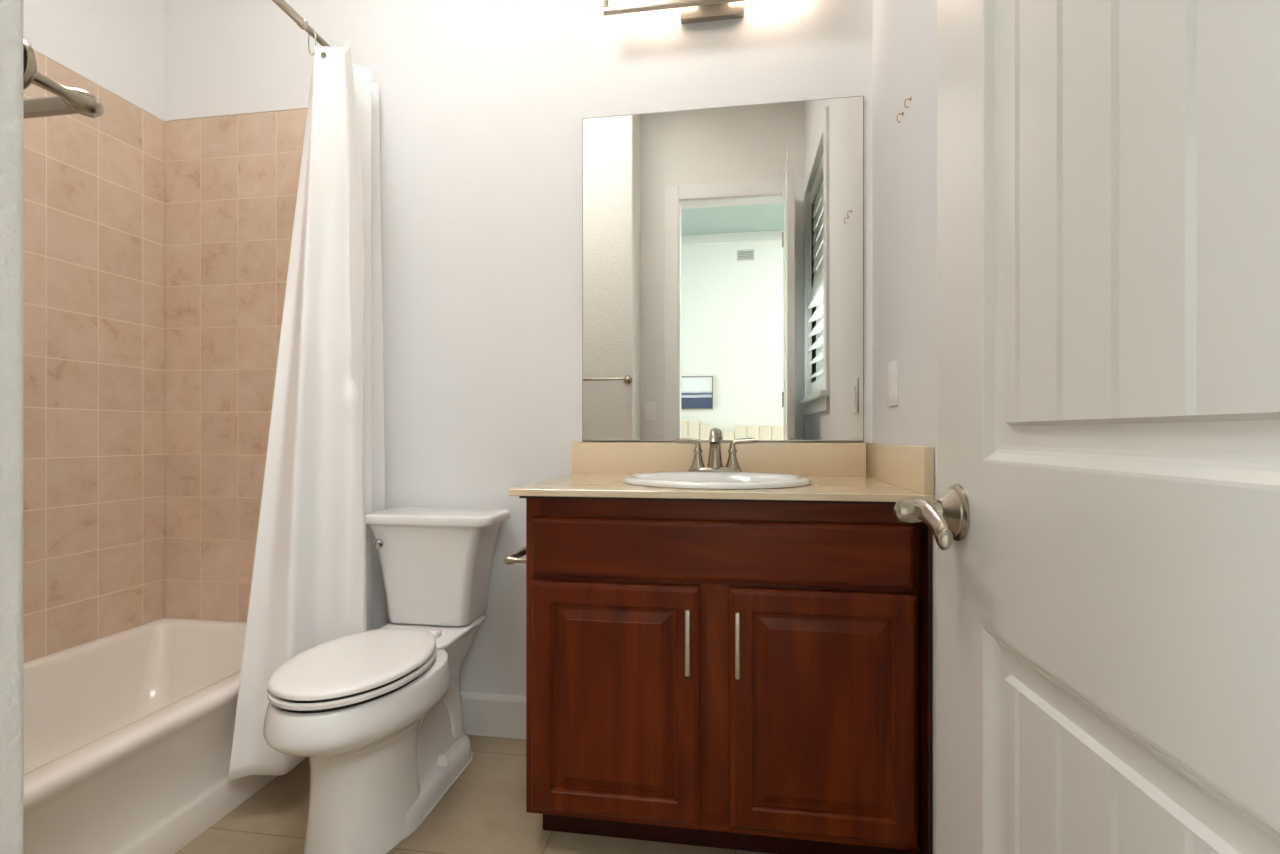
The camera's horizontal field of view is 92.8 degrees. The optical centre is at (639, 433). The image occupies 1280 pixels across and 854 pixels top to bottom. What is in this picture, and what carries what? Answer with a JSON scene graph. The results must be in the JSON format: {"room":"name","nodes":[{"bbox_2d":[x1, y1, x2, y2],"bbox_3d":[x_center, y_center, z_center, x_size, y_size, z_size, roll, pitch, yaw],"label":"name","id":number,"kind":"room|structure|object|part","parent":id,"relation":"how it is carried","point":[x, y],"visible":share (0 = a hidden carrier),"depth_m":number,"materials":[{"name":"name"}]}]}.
{"room":"bathroom","nodes":[
{"label":"bathroom","id":0,"kind":"room"},
{"bbox_2d":[0,0,22,853],"bbox_3d":[-1.319,-0.494,0.426,1.592,3.100,0.400,0,0,9],"label":"wall","id":1,"kind":"structure","parent":0,"point":[11,11],"depth_m":0.49,"materials":[{"name":"white paint"}]},
{"bbox_2d":[23,38,103,118],"bbox_3d":[-0.826,-0.310,0.592,0.661,0.051,0.079,0,0,9],"label":"towel bar","id":2,"kind":"object","parent":1,"relation":"attached to","point":[68,100],"visible":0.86,"depth_m":0.56,"materials":[{"name":"silver metal"}]},
{"bbox_3d":[-0.523,-0.310,0.552,0.022,0.022,0.065,0,0,9],"label":"post","id":3,"kind":"part","parent":2,"relation":"part of","materials":[{"name":"silver metal"}]},
{"bbox_2d":[23,0,163,119],"bbox_3d":[-1.935,-0.494,1.451,0.139,3.100,1.600,0,0,9],"label":"wall","id":4,"kind":"structure","parent":0,"point":[118,45],"depth_m":2.04,"materials":[{"name":"white paint"}]},
{"bbox_2d":[23,51,163,662],"bbox_3d":[-1.856,-0.228,1.480,0.009,1.827,1.520,0,0,9],"label":"wall tile","id":5,"kind":"object","parent":4,"relation":"attached to","point":[93,188],"depth_m":1.98,"materials":[{"name":"beige tile"}]},
{"bbox_2d":[32,47,307,121],"bbox_3d":[-1.470,-0.240,1.424,0.789,1.813,1.512,0,0,9],"label":"trim","id":6,"kind":"structure","parent":4,"relation":"attached to","point":[41,53],"depth_m":2.15,"materials":[{"name":"beige tile"}]},
{"bbox_2d":[175,735,771,853],"bbox_3d":[-0.649,1.036,1.193,2.760,0.060,2.000,0,0,9],"label":"floor","id":7,"kind":"structure","parent":0,"point":[483,811],"depth_m":1.56,"materials":[{"name":"beige tile"}]},
{"bbox_2d":[23,618,278,853],"bbox_3d":[-1.480,0.837,1.422,0.751,0.339,1.504,0,0,9],"label":"bathtub","id":8,"kind":"object","parent":7,"relation":"on","point":[128,733],"visible":0.57,"depth_m":1.58,"materials":[{"name":"white ceramic"}]},
{"bbox_2d":[263,507,509,853],"bbox_3d":[-0.683,0.625,1.660,0.426,0.761,0.759,0,0,9],"label":"toilet","id":9,"kind":"object","parent":7,"relation":"on","point":[376,715],"visible":1,"depth_m":1.53,"materials":[{"name":"white ceramic"}]},
{"bbox_3d":[-0.704,0.586,1.526,0.340,0.028,0.457,0,0,9],"label":"seat","id":10,"kind":"part","parent":9,"relation":"part of","materials":[{"name":"white plastic"}]},
{"bbox_3d":[-0.704,0.563,1.526,0.336,0.020,0.453,0,0,9],"label":"lid","id":11,"kind":"part","parent":9,"relation":"part of","materials":[{"name":"white plastic"}]},
{"bbox_3d":[-0.793,0.334,1.846,0.031,0.031,0.016,0,0,9],"label":"flush lever","id":12,"kind":"part","parent":9,"relation":"part of","materials":[{"name":"silver metal"}]},
{"bbox_3d":[-0.642,0.431,1.931,0.374,0.310,0.199,0,0,9],"label":"tank","id":13,"kind":"part","parent":9,"relation":"part of","materials":[{"name":"white ceramic"}]},
{"bbox_3d":[-0.642,0.260,1.927,0.426,0.030,0.217,0,0,9],"label":"tank lid","id":14,"kind":"part","parent":9,"relation":"part of","materials":[{"name":"white ceramic"}]},
{"bbox_2d":[526,498,931,853],"bbox_3d":[0.209,0.581,1.640,0.918,0.850,0.569,0,0,9],"label":"vanity cabinet","id":15,"kind":"object","parent":7,"relation":"on","point":[745,676],"visible":0.85,"depth_m":1.40,"materials":[{"name":"brown wood"}]},
{"bbox_2d":[503,547,525,564],"bbox_3d":[-0.300,0.323,1.616,0.080,0.045,0.172,0,0,9],"label":"toilet paper holder","id":16,"kind":"object","parent":15,"relation":"attached to","point":[513,558],"visible":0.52,"depth_m":1.55,"materials":[{"name":"silver metal"}]},
{"bbox_3d":[-0.309,0.323,1.553,0.080,0.045,0.045,0,0,9],"label":"post","id":17,"kind":"part","parent":16,"relation":"part of","materials":[{"name":"silver metal"}]},
{"bbox_3d":[-0.062,0.631,1.446,0.406,0.554,0.020,0,0,9],"label":"door","id":18,"kind":"part","parent":15,"relation":"part of","materials":[{"name":"brown wood"}]},
{"bbox_3d":[0.109,0.474,1.394,0.010,0.149,0.032,0,0,9],"label":"handle","id":19,"kind":"part","parent":15,"relation":"part of","materials":[{"name":"metal"}]},
{"bbox_2d":[508,442,934,503],"bbox_3d":[0.200,0.091,1.635,0.934,0.128,0.584,0,0,9],"label":"countertop","id":20,"kind":"structure","parent":15,"relation":"on","point":[838,473],"depth_m":1.66,"materials":[{"name":"beige stone"}]},
{"bbox_2d":[675,428,755,471],"bbox_3d":[0.218,0.046,1.776,0.237,0.130,0.131,0,0,9],"label":"faucet","id":21,"kind":"object","parent":20,"relation":"on","point":[715,464],"visible":1,"depth_m":1.80,"materials":[{"name":"silver metal"}]},
{"bbox_3d":[0.144,0.025,1.821,0.075,0.025,0.016,0,0,-3],"label":"lever","id":22,"kind":"part","parent":21,"relation":"part of","materials":[{"name":"silver metal"}]},
{"bbox_3d":[0.173,0.067,1.823,0.045,0.074,0.045,0,0,9],"label":"handle","id":23,"kind":"part","parent":21,"relation":"part of","materials":[{"name":"silver metal"}]},
{"bbox_3d":[0.218,0.041,1.776,0.048,0.120,0.126,0,0,9],"label":"spout","id":24,"kind":"part","parent":21,"relation":"part of","materials":[{"name":"silver metal"}]},
{"bbox_3d":[0.224,0.104,1.815,0.158,0.014,0.052,0,0,9],"label":"plate","id":25,"kind":"part","parent":21,"relation":"part of","materials":[{"name":"silver metal"}]},
{"bbox_3d":[0.274,0.067,1.807,0.045,0.074,0.045,0,0,9],"label":"handle","id":26,"kind":"part","parent":21,"relation":"part of","materials":[{"name":"silver metal"}]},
{"bbox_3d":[0.302,0.025,1.797,0.075,0.025,0.016,0,0,21],"label":"lever","id":27,"kind":"part","parent":21,"relation":"part of","materials":[{"name":"silver metal"}]},
{"bbox_2d":[623,471,810,488],"bbox_3d":[0.201,0.187,1.628,0.494,0.152,0.464,0,0,9],"label":"sink","id":28,"kind":"object","parent":20,"relation":"in","point":[664,479],"visible":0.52,"depth_m":1.61,"materials":[{"name":"white ceramic"}]},
{"bbox_3d":[0.175,0.906,1.429,0.835,0.040,0.018,0,0,9],"label":"frame rail","id":29,"kind":"part","parent":15,"relation":"part of","materials":[{"name":"brown wood"}]},
{"bbox_3d":[0.175,0.346,1.429,0.835,0.040,0.018,0,0,9],"label":"frame rail","id":30,"kind":"part","parent":15,"relation":"part of","materials":[{"name":"brown wood"}]},
{"bbox_3d":[0.175,0.189,1.429,0.835,0.065,0.018,0,0,9],"label":"frame rail","id":31,"kind":"part","parent":15,"relation":"part of","materials":[{"name":"brown wood"}]},
{"bbox_3d":[0.173,0.271,1.410,0.880,0.142,0.020,0,0,9],"label":"false drawer","id":32,"kind":"part","parent":15,"relation":"part of","materials":[{"name":"brown wood"}]},
{"bbox_3d":[0.220,0.474,1.377,0.010,0.149,0.032,0,0,9],"label":"handle","id":33,"kind":"part","parent":15,"relation":"part of","materials":[{"name":"metal"}]},
{"bbox_3d":[0.410,0.631,1.373,0.412,0.554,0.020,0,0,9],"label":"door","id":34,"kind":"part","parent":15,"relation":"part of","materials":[{"name":"brown wood"}]},
{"bbox_3d":[0.658,0.581,1.570,0.009,0.850,0.568,0,0,9],"label":"scribe panel","id":35,"kind":"part","parent":15,"relation":"part of","materials":[{"name":"brown wood"}]},
{"bbox_2d":[164,0,871,695],"bbox_3d":[-0.507,-0.494,2.112,2.760,3.100,0.140,0,0,9],"label":"wall","id":36,"kind":"structure","parent":0,"point":[483,104],"depth_m":2.04,"materials":[{"name":"white paint"}]},
{"bbox_2d":[164,109,306,621],"bbox_3d":[-1.355,-0.228,2.167,0.772,1.827,0.008,0,0,9],"label":"wall tile","id":37,"kind":"object","parent":36,"relation":"attached to","point":[231,182],"depth_m":2.19,"materials":[{"name":"beige tile"}]},
{"bbox_2d":[272,0,330,46],"bbox_3d":[-1.088,-1.235,1.365,0.040,0.040,1.511,0,0,9],"label":"shower curtain rod","id":38,"kind":"object","parent":36,"relation":"attached to","point":[283,5],"visible":0.47,"depth_m":1.81,"materials":[{"name":"silver metal"}]},
{"bbox_2d":[228,38,386,780],"bbox_3d":[-0.933,-0.149,1.822,0.236,2.081,0.527,0,0,2],"label":"shower curtain","id":39,"kind":"object","parent":38,"relation":"hanging from","point":[317,576],"visible":0.87,"depth_m":1.80,"materials":[{"name":"white fabric"}]},
{"bbox_2d":[308,28,315,54],"bbox_3d":[-1.009,-1.207,1.875,0.027,0.082,0.003,0,0,9],"label":"curtain ring","id":40,"kind":"object","parent":38,"relation":"hanging from","point":[312,28],"visible":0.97,"depth_m":1.88,"materials":[{"name":"silver metal"}]},
{"bbox_2d":[460,692,525,738],"bbox_3d":[-0.598,0.938,2.048,0.790,0.136,0.014,0,0,9],"label":"baseboard","id":41,"kind":"structure","parent":36,"relation":"attached to","point":[484,714],"depth_m":2.02,"materials":[{"name":"paint"}]},
{"bbox_2d":[603,0,748,23],"bbox_3d":[0.222,-1.377,1.876,0.664,0.158,0.104,0,0,9],"label":"vanity light","id":42,"kind":"object","parent":36,"relation":"attached to","point":[691,11],"visible":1,"depth_m":1.88,"materials":[{"name":"silver metal"}]},
{"bbox_3d":[0.215,-1.377,1.832,0.632,0.126,0.005,0,0,9],"label":"glass panel","id":43,"kind":"part","parent":42,"relation":"part of","materials":[{"name":"white glass"}]},
{"bbox_3d":[0.216,-1.377,1.833,0.664,0.158,0.018,0,0,9],"label":"frame","id":44,"kind":"part","parent":42,"relation":"part of","materials":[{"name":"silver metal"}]},
{"bbox_2d":[572,442,865,475],"bbox_3d":[0.232,0.077,1.915,0.914,0.101,0.020,0,0,9],"label":"backsplash","id":45,"kind":"structure","parent":36,"relation":"attached to","point":[804,459],"depth_m":1.90,"materials":[{"name":"beige stone"}]},
{"bbox_2d":[582,96,863,442],"bbox_3d":[0.246,-0.501,1.919,0.880,1.056,0.010,0,0,9],"label":"wall mirror","id":46,"kind":"object","parent":36,"relation":"attached to","point":[723,247],"visible":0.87,"depth_m":1.91,"materials":[{"name":"clear glass"}]},
{"bbox_2d":[872,0,936,853],"bbox_3d":[0.630,-0.494,0.894,0.140,3.100,1.920,0,0,9],"label":"wall","id":47,"kind":"structure","parent":0,"point":[904,32],"depth_m":1.50,"materials":[{"name":"white paint"}]},
{"bbox_2d":[888,360,897,405],"bbox_3d":[0.664,-0.132,1.602,0.008,0.116,0.080,0,0,9],"label":"light switch","id":48,"kind":"object","parent":47,"relation":"attached to","point":[893,366],"visible":1,"depth_m":1.59,"materials":[{"name":"white plastic"}]},
{"bbox_2d":[894,0,1279,853],"bbox_3d":[0.364,-0.211,0.447,0.178,2.415,0.680,0,0,6],"label":"door","id":49,"kind":"structure","parent":47,"relation":"in","point":[1104,519],"depth_m":0.46,"materials":[{"name":"paint"}]},
{"bbox_3d":[0.326,0.100,0.688,0.054,0.049,0.093,0,0,6],"label":"lever","id":50,"kind":"part","parent":49,"relation":"part of","materials":[{"name":"silver metal"}]},
{"bbox_3d":[0.363,0.092,0.717,0.021,0.067,0.067,0,0,6],"label":"handle","id":51,"kind":"part","parent":49,"relation":"part of","materials":[{"name":"silver metal"}]}
]}

